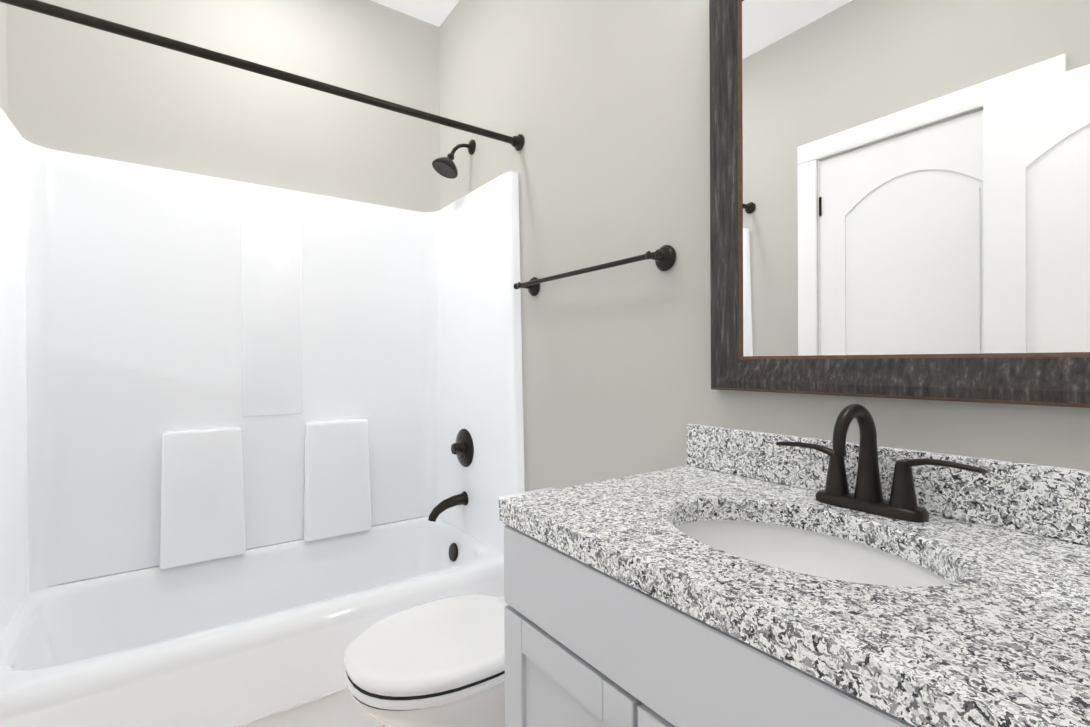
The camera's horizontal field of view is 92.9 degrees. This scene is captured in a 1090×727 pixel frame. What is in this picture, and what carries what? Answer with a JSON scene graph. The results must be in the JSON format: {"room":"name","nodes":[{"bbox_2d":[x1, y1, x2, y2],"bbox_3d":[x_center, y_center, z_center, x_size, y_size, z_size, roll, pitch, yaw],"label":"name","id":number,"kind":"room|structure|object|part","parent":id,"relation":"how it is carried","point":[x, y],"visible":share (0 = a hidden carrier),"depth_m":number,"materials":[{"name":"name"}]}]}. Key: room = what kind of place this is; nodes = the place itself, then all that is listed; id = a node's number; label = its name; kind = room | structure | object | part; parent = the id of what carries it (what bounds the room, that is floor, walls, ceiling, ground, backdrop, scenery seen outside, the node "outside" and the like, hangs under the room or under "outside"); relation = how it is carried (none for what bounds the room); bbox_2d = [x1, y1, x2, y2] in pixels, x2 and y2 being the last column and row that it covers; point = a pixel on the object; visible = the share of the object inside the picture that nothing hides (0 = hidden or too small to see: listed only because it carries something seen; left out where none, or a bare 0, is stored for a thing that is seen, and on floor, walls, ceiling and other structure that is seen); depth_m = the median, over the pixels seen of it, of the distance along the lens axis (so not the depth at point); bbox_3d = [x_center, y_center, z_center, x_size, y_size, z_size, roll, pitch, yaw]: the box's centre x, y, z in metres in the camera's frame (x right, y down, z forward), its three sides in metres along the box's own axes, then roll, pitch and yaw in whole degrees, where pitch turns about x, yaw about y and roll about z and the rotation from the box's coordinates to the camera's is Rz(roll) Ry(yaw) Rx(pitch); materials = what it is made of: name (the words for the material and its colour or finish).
{"room":"bathroom","nodes":[
{"label":"bathroom","id":0,"kind":"room"},
{"bbox_2d":[0,2,7,115],"bbox_3d":[-1.038,-0.246,0.584,0.120,2.780,2.592,0,0,-35],"label":"wall","id":1,"kind":"structure","parent":0,"point":[3,58],"depth_m":1.64,"materials":[{"name":"paint"}]},
{"bbox_2d":[7,0,439,586],"bbox_3d":[-1.158,-0.252,2.159,1.739,2.780,0.120,0,0,-35],"label":"wall","id":2,"kind":"structure","parent":0,"point":[77,88],"depth_m":2.06,"materials":[{"name":"paint"}]},
{"bbox_2d":[371,0,459,26],"bbox_3d":[-0.384,-1.692,1.045,1.739,0.100,2.832,0,0,-35],"label":"ceiling","id":3,"kind":"structure","parent":0,"point":[435,12],"depth_m":2.40,"materials":[{"name":"paint"}]},
{"bbox_2d":[439,0,1089,491],"bbox_3d":[0.285,-0.258,1.518,0.120,2.780,2.592,0,0,-35],"label":"wall","id":4,"kind":"structure","parent":0,"point":[603,106],"depth_m":1.52,"materials":[{"name":"paint"}]},
{"bbox_2d":[0,0,523,150],"bbox_3d":[-0.705,-0.822,1.509,1.493,0.060,0.060,0,0,-35],"label":"shower curtain rod","id":5,"kind":"object","parent":4,"relation":"attached to","point":[515,142],"visible":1,"depth_m":1.41,"materials":[{"name":"brown metal"}]},
{"bbox_2d":[432,139,474,178],"bbox_3d":[-0.391,-0.882,2.202,0.181,0.182,0.114,0,0,-35],"label":"shower head","id":6,"kind":"object","parent":4,"relation":"attached to","point":[445,167],"visible":1,"depth_m":2.18},
{"bbox_2d":[514,245,675,295],"bbox_3d":[0.111,-0.277,1.594,0.070,0.068,0.697,0,0,-35],"label":"towel bar","id":7,"kind":"object","parent":4,"relation":"attached to","point":[664,257],"visible":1,"depth_m":1.42,"materials":[{"name":"brown metal"}]},
{"bbox_2d":[709,0,1089,407],"bbox_3d":[0.604,-0.414,0.924,0.035,0.950,0.729,0,0,-35],"label":"mirror","id":8,"kind":"object","parent":4,"relation":"attached to","point":[899,199],"visible":1,"depth_m":0.91,"materials":[{"name":"mirror"}]},
{"bbox_3d":[-0.368,1.188,1.057,1.739,0.100,2.832,0,0,-35],"label":"floor","id":9,"kind":"structure","parent":0,"visible":0},
{"bbox_2d":[0,106,524,726],"bbox_3d":[-0.897,0.213,1.795,1.493,1.850,0.769,0,0,-35],"label":"bathtub","id":10,"kind":"object","parent":9,"relation":"on","point":[206,382],"visible":0.88,"depth_m":1.90,"materials":[{"name":"plastic"}]},
{"bbox_2d":[428,491,467,521],"bbox_3d":[-0.410,0.600,2.170,0.167,0.103,0.060,0,0,-35],"label":"tub spout","id":11,"kind":"object","parent":10,"relation":"attached to","point":[448,503],"visible":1,"depth_m":2.16,"materials":[{"name":"brown metal"}]},
{"bbox_2d":[451,429,473,466],"bbox_3d":[-0.367,0.361,2.198,0.061,0.164,0.168,0,0,-35],"label":"tub valve","id":12,"kind":"object","parent":10,"relation":"attached to","point":[462,448],"visible":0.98,"depth_m":2.18,"materials":[{"name":"brown metal"}]},
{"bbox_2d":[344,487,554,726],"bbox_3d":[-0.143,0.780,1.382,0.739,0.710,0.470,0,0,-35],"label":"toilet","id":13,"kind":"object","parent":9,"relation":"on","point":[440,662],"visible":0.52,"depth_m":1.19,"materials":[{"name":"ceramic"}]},
{"bbox_3d":[-0.243,0.708,1.311,0.495,0.062,0.384,0,0,-35],"label":"seat","id":14,"kind":"part","parent":13,"relation":"part of","materials":[{"name":"white plastic"}]},
{"bbox_2d":[499,424,1089,726],"bbox_3d":[0.437,0.644,0.694,0.588,0.982,1.064,0,0,-35],"label":"bathroom vanity","id":15,"kind":"object","parent":9,"relation":"on","point":[726,577],"visible":1,"depth_m":0.70,"materials":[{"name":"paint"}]},
{"bbox_2d":[676,520,949,586],"bbox_3d":[0.376,0.363,0.785,0.360,0.134,0.470,0,0,-35],"label":"sink","id":16,"kind":"object","parent":15,"relation":"in","point":[796,546],"depth_m":0.90,"materials":[{"name":"ceramic"}]},
{"bbox_2d":[776,404,985,521],"bbox_3d":[0.528,0.160,0.876,0.142,0.185,0.324,0,0,-35],"label":"faucet","id":17,"kind":"object","parent":15,"relation":"on","point":[866,496],"visible":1,"depth_m":0.88,"materials":[{"name":"brown metal"}]}
]}

